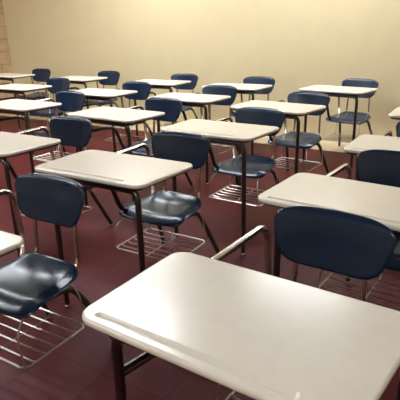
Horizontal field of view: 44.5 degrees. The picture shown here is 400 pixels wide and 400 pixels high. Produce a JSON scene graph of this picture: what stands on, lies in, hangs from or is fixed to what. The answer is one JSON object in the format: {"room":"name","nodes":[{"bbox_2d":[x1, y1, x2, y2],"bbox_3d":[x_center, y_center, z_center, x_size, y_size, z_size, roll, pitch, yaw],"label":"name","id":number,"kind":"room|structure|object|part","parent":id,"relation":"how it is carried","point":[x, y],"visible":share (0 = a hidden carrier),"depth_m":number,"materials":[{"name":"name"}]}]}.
{"room":"classroom","nodes":[
{"label":"classroom","id":0,"kind":"room"},
{"bbox_2d":[0,0,13,113],"bbox_3d":[-5.368,-1.719,4.852,0.100,2.900,8.200,10,23,29],"label":"wall","id":1,"kind":"structure","parent":0,"point":[5,60],"depth_m":8.21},
{"bbox_2d":[0,115,399,399],"bbox_3d":[-0.910,0.474,2.857,10.390,0.060,8.400,10,23,29],"label":"floor","id":2,"kind":"structure","parent":0,"point":[81,368],"depth_m":2.96,"materials":[{"name":"red tile"}]},
{"bbox_2d":[0,68,50,130],"bbox_3d":[-2.576,-1.519,7.264,0.670,0.784,0.916,10,23,29],"label":"desk","id":3,"kind":"object","parent":2,"relation":"on","point":[39,74],"visible":0.75,"depth_m":7.35,"materials":[{"name":"silver metal"}]},
{"bbox_3d":[-2.597,-1.337,6.833,0.115,0.702,0.027,12,23,32],"label":"leg","id":4,"kind":"part","parent":3,"relation":"part of","materials":[{"name":"grey metal"}]},
{"bbox_3d":[-2.515,-1.579,7.402,0.427,0.071,0.344,10,23,29],"label":"seat","id":5,"kind":"part","parent":3,"relation":"part of","materials":[{"name":"blue plastic"}]},
{"bbox_3d":[-2.414,-1.907,7.465,0.406,0.196,0.078,10,23,29],"label":"backrest","id":6,"kind":"part","parent":3,"relation":"part of","materials":[{"name":"blue plastic"}]},
{"bbox_2d":[0,77,69,156],"bbox_3d":[-1.906,-1.023,5.842,0.670,0.784,0.916,10,23,29],"label":"desk","id":7,"kind":"object","parent":2,"relation":"on","point":[54,85],"visible":0.7,"depth_m":5.83,"materials":[{"name":"silver metal"}]},
{"bbox_3d":[-1.926,-0.842,5.412,0.115,0.702,0.027,12,23,32],"label":"leg","id":8,"kind":"part","parent":7,"relation":"part of","materials":[{"name":"grey metal"}]},
{"bbox_3d":[-1.844,-1.083,5.980,0.427,0.071,0.344,10,23,29],"label":"seat","id":9,"kind":"part","parent":7,"relation":"part of","materials":[{"name":"blue plastic"}]},
{"bbox_2d":[29,113,67,132],"bbox_3d":[-1.858,-0.955,5.987,0.519,0.217,0.491,-1,20,0],"label":"basket","id":10,"kind":"object","parent":7,"relation":"on","point":[47,115],"depth_m":5.88,"materials":[{"name":"silver metal"}]},
{"bbox_3d":[-1.743,-1.411,6.044,0.406,0.196,0.078,10,23,29],"label":"backrest","id":11,"kind":"part","parent":7,"relation":"part of","materials":[{"name":"blue plastic"}]},
{"bbox_2d":[0,91,88,186],"bbox_3d":[-1.421,-0.570,4.549,0.670,0.784,0.916,11,23,30],"label":"desk","id":12,"kind":"object","parent":2,"relation":"on","point":[68,101],"visible":0.57,"depth_m":4.44,"materials":[{"name":"white laminate"}]},
{"bbox_3d":[-1.453,-0.389,4.119,0.115,0.702,0.027,12,24,33],"label":"leg","id":13,"kind":"part","parent":12,"relation":"part of","materials":[{"name":"grey metal"}]},
{"bbox_3d":[-1.355,-0.629,4.686,0.427,0.071,0.344,11,23,30],"label":"seat","id":14,"kind":"part","parent":12,"relation":"part of","materials":[{"name":"blue plastic"}]},
{"bbox_2d":[33,144,84,161],"bbox_3d":[-1.369,-0.501,4.692,0.521,0.217,0.496,-1,20,0],"label":"basket","id":15,"kind":"object","parent":12,"relation":"on","point":[58,151],"depth_m":4.75,"materials":[{"name":"silver metal"}]},
{"bbox_3d":[-1.250,-0.957,4.746,0.406,0.196,0.078,11,23,30],"label":"backrest","id":16,"kind":"part","parent":12,"relation":"part of","materials":[{"name":"blue plastic"}]},
{"bbox_2d":[0,173,112,369],"bbox_3d":[-0.783,0.387,1.842,0.670,0.784,0.916,10,23,29],"label":"desk","id":17,"kind":"object","parent":2,"relation":"on","point":[28,281],"visible":0.98,"depth_m":2.01,"materials":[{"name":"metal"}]},
{"bbox_3d":[-0.764,0.147,2.094,0.024,0.317,0.201,12,24,33],"label":"post","id":18,"kind":"part","parent":17,"relation":"part of","materials":[{"name":"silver metal"}]},
{"bbox_3d":[-0.722,0.327,1.980,0.427,0.071,0.344,10,23,29],"label":"seat","id":19,"kind":"part","parent":17,"relation":"part of","materials":[{"name":"blue plastic"}]},
{"bbox_2d":[0,284,86,369],"bbox_3d":[-0.735,0.455,1.986,0.519,0.217,0.491,-1,20,0],"label":"basket","id":20,"kind":"object","parent":17,"relation":"on","point":[10,307],"depth_m":1.91,"materials":[{"name":"silver metal"}]},
{"bbox_3d":[-0.805,0.458,2.216,0.049,0.379,0.374,6,21,20],"label":"leg","id":21,"kind":"part","parent":17,"relation":"part of","materials":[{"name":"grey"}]},
{"bbox_3d":[-0.621,-0.001,2.043,0.406,0.196,0.078,10,23,29],"label":"backrest","id":22,"kind":"part","parent":17,"relation":"part of","materials":[{"name":"blue plastic"}]},
{"bbox_3d":[-0.549,0.185,1.972,0.024,0.317,0.201,8,22,25],"label":"post","id":23,"kind":"part","parent":17,"relation":"part of","materials":[{"name":"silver metal"}]},
{"bbox_3d":[-0.510,0.511,2.050,0.049,0.379,0.374,15,25,38],"label":"leg","id":24,"kind":"part","parent":17,"relation":"part of","materials":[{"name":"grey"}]},
{"bbox_2d":[0,116,113,256],"bbox_3d":[-1.046,-0.083,3.169,0.670,0.784,0.916,10,23,29],"label":"desk","id":25,"kind":"object","parent":2,"relation":"on","point":[64,130],"visible":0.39,"depth_m":3.27,"materials":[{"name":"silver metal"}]},
{"bbox_3d":[-1.066,0.098,2.739,0.115,0.702,0.027,12,23,32],"label":"leg","id":26,"kind":"part","parent":25,"relation":"part of","materials":[{"name":"grey metal"}]},
{"bbox_2d":[15,189,92,216],"bbox_3d":[-0.997,-0.015,3.314,0.519,0.217,0.491,-1,20,0],"label":"basket","id":27,"kind":"object","parent":25,"relation":"on","point":[90,191],"depth_m":3.36,"materials":[{"name":"silver metal"}]},
{"bbox_3d":[-1.026,-0.324,3.421,0.024,0.317,0.201,12,24,33],"label":"post","id":28,"kind":"part","parent":25,"relation":"part of","materials":[{"name":"silver metal"}]},
{"bbox_3d":[-0.883,-0.471,3.371,0.406,0.196,0.078,10,23,29],"label":"backrest","id":29,"kind":"part","parent":25,"relation":"part of","materials":[{"name":"blue plastic"}]},
{"bbox_3d":[-0.772,0.040,3.378,0.049,0.379,0.374,15,25,38],"label":"leg","id":30,"kind":"part","parent":25,"relation":"part of","materials":[{"name":"grey"}]},
{"bbox_2d":[58,71,119,138],"bbox_3d":[-1.432,-1.320,6.643,0.670,0.784,0.916,10,23,29],"label":"desk","id":31,"kind":"object","parent":2,"relation":"on","point":[104,77],"visible":0.66,"depth_m":6.69,"materials":[{"name":"white laminate"}]},
{"bbox_3d":[-1.452,-1.139,6.212,0.115,0.702,0.027,12,23,32],"label":"leg","id":32,"kind":"part","parent":31,"relation":"part of","materials":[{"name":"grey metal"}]},
{"bbox_3d":[-1.370,-1.380,6.781,0.427,0.071,0.344,10,23,29],"label":"seat","id":33,"kind":"part","parent":31,"relation":"part of","materials":[{"name":"blue plastic"}]},
{"bbox_3d":[-1.269,-1.708,6.844,0.406,0.196,0.078,10,23,29],"label":"backrest","id":34,"kind":"part","parent":31,"relation":"part of","materials":[{"name":"blue plastic"}]},
{"bbox_2d":[75,81,152,152],"bbox_3d":[-0.861,-0.830,5.240,0.670,0.784,0.916,10,23,29],"label":"desk","id":35,"kind":"object","parent":2,"relation":"on","point":[134,90],"visible":0.54,"depth_m":5.18,"materials":[{"name":"silver metal"}]},
{"bbox_3d":[-0.882,-0.648,4.809,0.115,0.702,0.027,12,23,32],"label":"leg","id":36,"kind":"part","parent":35,"relation":"part of","materials":[{"name":"grey metal"}]},
{"bbox_2d":[103,122,149,143],"bbox_3d":[-0.813,-0.761,5.385,0.519,0.217,0.491,-1,20,0],"label":"basket","id":37,"kind":"object","parent":35,"relation":"on","point":[131,125],"depth_m":5.40,"materials":[{"name":"silver metal"}]},
{"bbox_3d":[-0.699,-1.218,5.442,0.406,0.196,0.078,10,23,29],"label":"backrest","id":38,"kind":"part","parent":35,"relation":"part of","materials":[{"name":"blue plastic"}]},
{"bbox_3d":[-0.588,-0.706,5.449,0.049,0.379,0.374,15,25,38],"label":"leg","id":39,"kind":"part","parent":35,"relation":"part of","materials":[{"name":"grey"}]},
{"bbox_2d":[34,131,219,307],"bbox_3d":[-0.272,0.098,2.618,0.670,0.784,0.916,10,23,29],"label":"desk","id":40,"kind":"object","parent":2,"relation":"on","point":[175,153],"visible":0.92,"depth_m":2.55,"materials":[{"name":"white laminate"}]},
{"bbox_3d":[-0.656,0.213,2.393,0.115,0.702,0.027,9,22,26],"label":"leg","id":41,"kind":"part","parent":40,"relation":"part of","materials":[{"name":"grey metal"}]},
{"bbox_3d":[-0.292,0.279,2.188,0.115,0.702,0.027,12,23,32],"label":"leg","id":42,"kind":"part","parent":40,"relation":"part of","materials":[{"name":"grey metal"}]},
{"bbox_3d":[-0.210,0.038,2.756,0.427,0.071,0.344,10,23,29],"label":"seat","id":43,"kind":"part","parent":40,"relation":"part of","materials":[{"name":"blue plastic"}]},
{"bbox_3d":[-0.293,0.168,2.993,0.049,0.379,0.374,6,21,20],"label":"leg","id":44,"kind":"part","parent":40,"relation":"part of","materials":[{"name":"grey"}]},
{"bbox_2d":[115,210,206,259],"bbox_3d":[-0.223,0.166,2.763,0.519,0.217,0.491,-1,20,0],"label":"basket","id":45,"kind":"object","parent":40,"relation":"on","point":[156,217],"depth_m":2.69,"materials":[{"name":"silver metal"}]},
{"bbox_3d":[-0.109,-0.290,2.820,0.406,0.196,0.078,10,23,29],"label":"backrest","id":46,"kind":"part","parent":40,"relation":"part of","materials":[{"name":"blue plastic"}]},
{"bbox_3d":[-0.037,-0.104,2.749,0.024,0.317,0.201,8,22,25],"label":"post","id":47,"kind":"part","parent":40,"relation":"part of","materials":[{"name":"silver metal"}]},
{"bbox_3d":[0.002,0.221,2.827,0.049,0.379,0.374,15,25,38],"label":"leg","id":48,"kind":"part","parent":40,"relation":"part of","materials":[{"name":"grey"}]},
{"bbox_2d":[68,97,193,206],"bbox_3d":[-0.486,-0.393,3.999,0.670,0.784,0.916,12,23,32],"label":"desk","id":49,"kind":"object","parent":2,"relation":"on","point":[167,109],"visible":0.58,"depth_m":3.86,"materials":[{"name":"white laminate"}]},
{"bbox_3d":[-0.883,-0.284,3.793,0.115,0.702,0.027,10,23,29],"label":"leg","id":50,"kind":"part","parent":49,"relation":"part of","materials":[{"name":"grey metal"}]},
{"bbox_3d":[-0.531,-0.212,3.571,0.115,0.702,0.027,13,24,34],"label":"leg","id":51,"kind":"part","parent":49,"relation":"part of","materials":[{"name":"grey metal"}]},
{"bbox_3d":[-0.417,-0.452,4.134,0.427,0.071,0.344,12,23,32],"label":"seat","id":52,"kind":"part","parent":49,"relation":"part of","materials":[{"name":"blue plastic"}]},
{"bbox_3d":[-0.307,-0.778,4.192,0.406,0.196,0.078,12,23,32],"label":"backrest","id":53,"kind":"part","parent":49,"relation":"part of","materials":[{"name":"blue plastic"}]},
{"bbox_3d":[-0.205,-0.265,4.194,0.049,0.379,0.374,17,26,41],"label":"leg","id":54,"kind":"part","parent":49,"relation":"part of","materials":[{"name":"grey metal"}]},
{"bbox_2d":[134,73,197,140],"bbox_3d":[-0.345,-1.119,6.016,0.670,0.784,0.916,9,22,27],"label":"desk","id":55,"kind":"object","parent":2,"relation":"on","point":[184,81],"visible":0.54,"depth_m":5.97,"materials":[{"name":"silver metal"}]},
{"bbox_3d":[-0.720,-0.999,5.778,0.115,0.702,0.027,8,22,25],"label":"leg","id":56,"kind":"part","parent":55,"relation":"part of","materials":[{"name":"grey metal"}]},
{"bbox_3d":[-0.349,-0.938,5.586,0.115,0.702,0.027,11,23,30],"label":"leg","id":57,"kind":"part","parent":55,"relation":"part of","materials":[{"name":"grey metal"}]},
{"bbox_2d":[156,110,195,125],"bbox_3d":[-0.301,-1.051,6.163,0.517,0.217,0.484,-1,20,0],"label":"basket","id":58,"kind":"object","parent":55,"relation":"on","point":[165,123],"depth_m":6.20,"materials":[{"name":"silver metal"}]},
{"bbox_3d":[-0.193,-1.509,6.224,0.406,0.196,0.078,9,22,27],"label":"backrest","id":59,"kind":"part","parent":55,"relation":"part of","materials":[{"name":"blue plastic"}]},
{"bbox_3d":[-0.288,-1.179,6.157,0.427,0.071,0.344,9,22,27],"label":"seat","id":60,"kind":"part","parent":55,"relation":"part of","materials":[{"name":"blue plastic"}]},
{"bbox_2d":[149,85,237,184],"bbox_3d":[0.042,-0.677,4.760,0.670,0.784,0.916,10,23,29],"label":"desk","id":61,"kind":"object","parent":2,"relation":"on","point":[225,95],"visible":0.49,"depth_m":4.58,"materials":[{"name":"white laminate"}]},
{"bbox_3d":[-0.342,-0.561,4.534,0.115,0.702,0.027,9,22,26],"label":"leg","id":62,"kind":"part","parent":61,"relation":"part of","materials":[{"name":"grey metal"}]},
{"bbox_3d":[0.021,-0.495,4.329,0.115,0.702,0.027,12,23,32],"label":"leg","id":63,"kind":"part","parent":61,"relation":"part of","materials":[{"name":"grey metal"}]},
{"bbox_3d":[0.061,-0.917,5.012,0.024,0.317,0.201,12,24,33],"label":"post","id":64,"kind":"part","parent":61,"relation":"part of","materials":[{"name":"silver metal"}]},
{"bbox_3d":[0.205,-1.065,4.962,0.406,0.196,0.078,10,23,29],"label":"backrest","id":65,"kind":"part","parent":61,"relation":"part of","materials":[{"name":"blue plastic"}]},
{"bbox_2d":[211,144,231,153],"bbox_3d":[0.090,-0.609,4.904,0.519,0.217,0.491,-1,20,0],"label":"basket","id":66,"kind":"object","parent":61,"relation":"on","point":[226,149],"depth_m":4.91,"materials":[{"name":"silver metal"}]},
{"bbox_2d":[160,107,284,255],"bbox_3d":[0.265,-0.192,3.395,0.670,0.784,0.916,11,23,31],"label":"desk","id":67,"kind":"object","parent":2,"relation":"on","point":[251,123],"visible":0.93,"depth_m":3.37,"materials":[{"name":"silver metal"}]},
{"bbox_3d":[-0.128,-0.081,3.182,0.115,0.702,0.027,10,23,28],"label":"leg","id":68,"kind":"part","parent":67,"relation":"part of","materials":[{"name":"grey metal"}]},
{"bbox_3d":[0.228,-0.011,2.966,0.115,0.702,0.032,11,23,31],"label":"leg","id":69,"kind":"part","parent":67,"relation":"part of","materials":[{"name":"grey metal"}]},
{"bbox_3d":[0.255,-0.122,3.770,0.049,0.379,0.374,7,21,22],"label":"leg","id":70,"kind":"part","parent":67,"relation":"part of","materials":[{"name":"grey"}]},
{"bbox_2d":[208,169,277,206],"bbox_3d":[0.317,-0.123,3.538,0.522,0.217,0.497,-1,20,0],"label":"basket","id":71,"kind":"object","parent":67,"relation":"on","point":[250,173],"depth_m":3.46,"materials":[{"name":"silver metal"}]},
{"bbox_3d":[0.332,-0.251,3.530,0.427,0.071,0.344,11,23,31],"label":"seat","id":72,"kind":"part","parent":67,"relation":"part of","materials":[{"name":"blue plastic"}]},
{"bbox_3d":[0.439,-0.578,3.591,0.406,0.196,0.078,11,23,31],"label":"backrest","id":73,"kind":"part","parent":67,"relation":"part of","materials":[{"name":"blue plastic"}]},
{"bbox_3d":[0.505,-0.391,3.518,0.024,0.317,0.201,9,22,27],"label":"post","id":74,"kind":"part","parent":67,"relation":"part of","materials":[{"name":"silver metal"}]},
{"bbox_3d":[0.543,-0.065,3.594,0.049,0.379,0.374,16,26,40],"label":"leg","id":75,"kind":"part","parent":67,"relation":"part of","materials":[{"name":"grey"}]},
{"bbox_2d":[202,76,275,155],"bbox_3d":[0.526,-0.947,5.485,0.670,0.784,0.916,10,23,29],"label":"desk","id":76,"kind":"object","parent":2,"relation":"on","point":[252,85],"visible":0.33,"depth_m":5.37,"materials":[{"name":"white laminate"}]},
{"bbox_3d":[0.506,-0.766,5.054,0.115,0.702,0.027,12,23,32],"label":"leg","id":77,"kind":"part","parent":76,"relation":"part of","materials":[{"name":"grey metal"}]},
{"bbox_3d":[0.689,-1.335,5.686,0.406,0.196,0.078,10,23,29],"label":"backrest","id":78,"kind":"part","parent":76,"relation":"part of","materials":[{"name":"blue plastic"}]},
{"bbox_2d":[82,206,399,399],"bbox_3d":[0.249,0.521,1.408,0.670,0.784,0.916,12,23,32],"label":"desk","id":79,"kind":"object","parent":2,"relation":"on","point":[256,335],"visible":1,"depth_m":1.09,"materials":[{"name":"white plastic"}]},
{"bbox_3d":[-0.149,0.629,1.204,0.115,0.702,0.027,10,23,29],"label":"leg","id":80,"kind":"part","parent":79,"relation":"part of","materials":[{"name":"grey metal"}]},
{"bbox_2d":[216,384,240,399],"bbox_3d":[0.304,0.590,1.550,0.523,0.217,0.501,-1,20,0],"label":"basket","id":81,"kind":"object","parent":79,"relation":"on","point":[232,393],"depth_m":1.63,"materials":[{"name":"silver metal"}]},
{"bbox_3d":[0.287,0.280,1.658,0.024,0.317,0.201,14,25,36],"label":"post","id":82,"kind":"part","parent":79,"relation":"part of","materials":[{"name":"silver metal"}]},
{"bbox_3d":[0.430,0.136,1.600,0.406,0.196,0.078,12,23,32],"label":"backrest","id":83,"kind":"part","parent":79,"relation":"part of","materials":[{"name":"blue plastic"}]},
{"bbox_3d":[0.494,0.324,1.526,0.024,0.317,0.201,10,22,28],"label":"post","id":84,"kind":"part","parent":79,"relation":"part of","materials":[{"name":"silver metal"}]},
{"bbox_2d":[230,92,329,194],"bbox_3d":[0.768,-0.474,4.151,0.670,0.784,0.916,13,24,35],"label":"desk","id":85,"kind":"object","parent":2,"relation":"on","point":[299,104],"visible":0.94,"depth_m":4.21,"materials":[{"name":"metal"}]},
{"bbox_3d":[0.359,-0.372,3.965,0.115,0.702,0.027,12,23,32],"label":"leg","id":86,"kind":"part","parent":85,"relation":"part of","materials":[{"name":"grey metal"}]},
{"bbox_3d":[0.780,-0.405,4.526,0.049,0.379,0.374,9,22,25],"label":"leg","id":87,"kind":"part","parent":85,"relation":"part of","materials":[{"name":"grey metal"}]},
{"bbox_3d":[0.698,-0.294,3.726,0.115,0.702,0.032,13,24,35],"label":"leg","id":88,"kind":"part","parent":85,"relation":"part of","materials":[{"name":"grey metal"}]},
{"bbox_2d":[265,142,322,171],"bbox_3d":[0.827,-0.404,4.291,0.524,0.217,0.507,-1,20,0],"label":"basket","id":89,"kind":"object","parent":85,"relation":"on","point":[302,145],"depth_m":4.23,"materials":[{"name":"silver metal"}]},
{"bbox_3d":[0.845,-0.532,4.282,0.427,0.071,0.344,13,24,35],"label":"seat","id":90,"kind":"part","parent":85,"relation":"part of","materials":[{"name":"blue plastic"}]},
{"bbox_3d":[0.963,-0.856,4.335,0.406,0.196,0.078,13,24,35],"label":"backrest","id":91,"kind":"part","parent":85,"relation":"part of","materials":[{"name":"blue plastic"}]},
{"bbox_3d":[1.020,-0.667,4.258,0.024,0.317,0.201,11,23,30],"label":"post","id":92,"kind":"part","parent":85,"relation":"part of","materials":[{"name":"silver metal"}]},
{"bbox_3d":[1.055,-0.341,4.332,0.374,0.379,0.049,-19,26,-40],"label":"leg","id":93,"kind":"part","parent":85,"relation":"part of","materials":[{"name":"grey"}]},
{"bbox_2d":[258,149,399,399],"bbox_3d":[0.744,0.256,2.117,0.670,0.784,0.916,13,24,34],"label":"desk","id":94,"kind":"object","parent":2,"relation":"on","point":[375,195],"visible":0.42,"depth_m":1.91,"materials":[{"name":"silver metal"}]},
{"bbox_3d":[0.339,0.360,1.924,0.115,0.702,0.027,11,23,31],"label":"leg","id":95,"kind":"part","parent":94,"relation":"part of","materials":[{"name":"grey metal"}]},
{"bbox_2d":[317,269,399,310],"bbox_3d":[0.801,0.325,2.257,0.524,0.217,0.505,-1,20,0],"label":"basket","id":96,"kind":"object","parent":94,"relation":"on","point":[398,270],"depth_m":2.30,"materials":[{"name":"silver metal"}]},
{"bbox_3d":[0.934,-0.127,2.303,0.406,0.196,0.078,13,24,34],"label":"backrest","id":97,"kind":"part","parent":94,"relation":"part of","materials":[{"name":"blue plastic"}]},
{"bbox_3d":[0.818,0.198,2.249,0.427,0.071,0.344,13,24,34],"label":"seat","id":98,"kind":"part","parent":94,"relation":"part of","materials":[{"name":"blue plastic"}]},
{"bbox_3d":[0.683,0.437,1.690,0.115,0.702,0.027,14,25,36],"label":"leg","id":99,"kind":"part","parent":94,"relation":"part of","materials":[{"name":"grey metal"}]},
{"bbox_2d":[299,78,378,167],"bbox_3d":[1.512,-0.822,5.077,0.670,0.784,0.916,14,25,36],"label":"desk","id":100,"kind":"object","parent":2,"relation":"on","point":[355,88],"visible":0.92,"depth_m":5.10,"materials":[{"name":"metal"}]},
{"bbox_3d":[1.097,-0.725,4.905,0.115,0.702,0.027,13,24,34],"label":"leg","id":101,"kind":"part","parent":100,"relation":"part of","materials":[{"name":"grey metal"}]},
{"bbox_3d":[1.536,-0.753,5.452,0.049,0.379,0.374,9,22,27],"label":"leg","id":102,"kind":"part","parent":100,"relation":"part of","materials":[{"name":"grey metal"}]},
{"bbox_2d":[322,120,370,142],"bbox_3d":[1.575,-0.751,5.215,0.524,0.217,0.512,-1,20,0],"label":"basket","id":103,"kind":"object","parent":100,"relation":"on","point":[359,122],"depth_m":5.20,"materials":[{"name":"silver metal"}]},
{"bbox_3d":[1.594,-0.879,5.206,0.427,0.071,0.344,14,25,36],"label":"seat","id":104,"kind":"part","parent":100,"relation":"part of","materials":[{"name":"blue plastic"}]},
{"bbox_3d":[1.427,-0.642,4.655,0.115,0.702,0.027,16,26,39],"label":"leg","id":105,"kind":"part","parent":100,"relation":"part of","materials":[{"name":"grey metal"}]},
{"bbox_3d":[1.718,-1.202,5.254,0.406,0.196,0.078,14,25,36],"label":"backrest","id":106,"kind":"part","parent":100,"relation":"part of","materials":[{"name":"blue plastic"}]},
{"bbox_3d":[1.804,-0.686,5.249,0.374,0.379,0.049,-18,25,-38],"label":"leg","id":107,"kind":"part","parent":100,"relation":"part of","materials":[{"name":"grey metal"}]},
{"bbox_2d":[343,121,399,180],"bbox_3d":[1.255,-0.010,2.828,0.670,0.784,0.916,11,23,30],"label":"desk","id":108,"kind":"object","parent":2,"relation":"on","point":[386,141],"visible":0.2,"depth_m":2.60,"materials":[{"name":"silver metal"}]},
{"bbox_3d":[1.423,-0.397,3.026,0.406,0.196,0.078,11,23,30],"label":"backrest","id":109,"kind":"part","parent":108,"relation":"part of","materials":[{"name":"blue plastic"}]},
{"bbox_2d":[388,107,399,119],"bbox_3d":[1.820,-0.337,3.705,0.670,0.784,0.916,10,23,29],"label":"desk","id":110,"kind":"object","parent":2,"relation":"on","point":[395,114],"visible":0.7,"depth_m":3.39,"materials":[{"name":"white plastic"}]},
{"bbox_2d":[2,0,399,142],"bbox_3d":[1.171,-2.164,5.706,10.390,2.900,0.100,10,23,29],"label":"wall","id":111,"kind":"structure","parent":0,"point":[297,44],"depth_m":6.26,"materials":[{"name":"beige paint"}]},
{"bbox_2d":[0,113,348,152],"bbox_3d":[1.055,-0.715,5.965,10.190,0.002,0.470,10,23,29],"label":"trim","id":112,"kind":"structure","parent":111,"relation":"attached to","point":[326,145],"depth_m":6.08,"materials":[{"name":"beige tile"}]}
]}

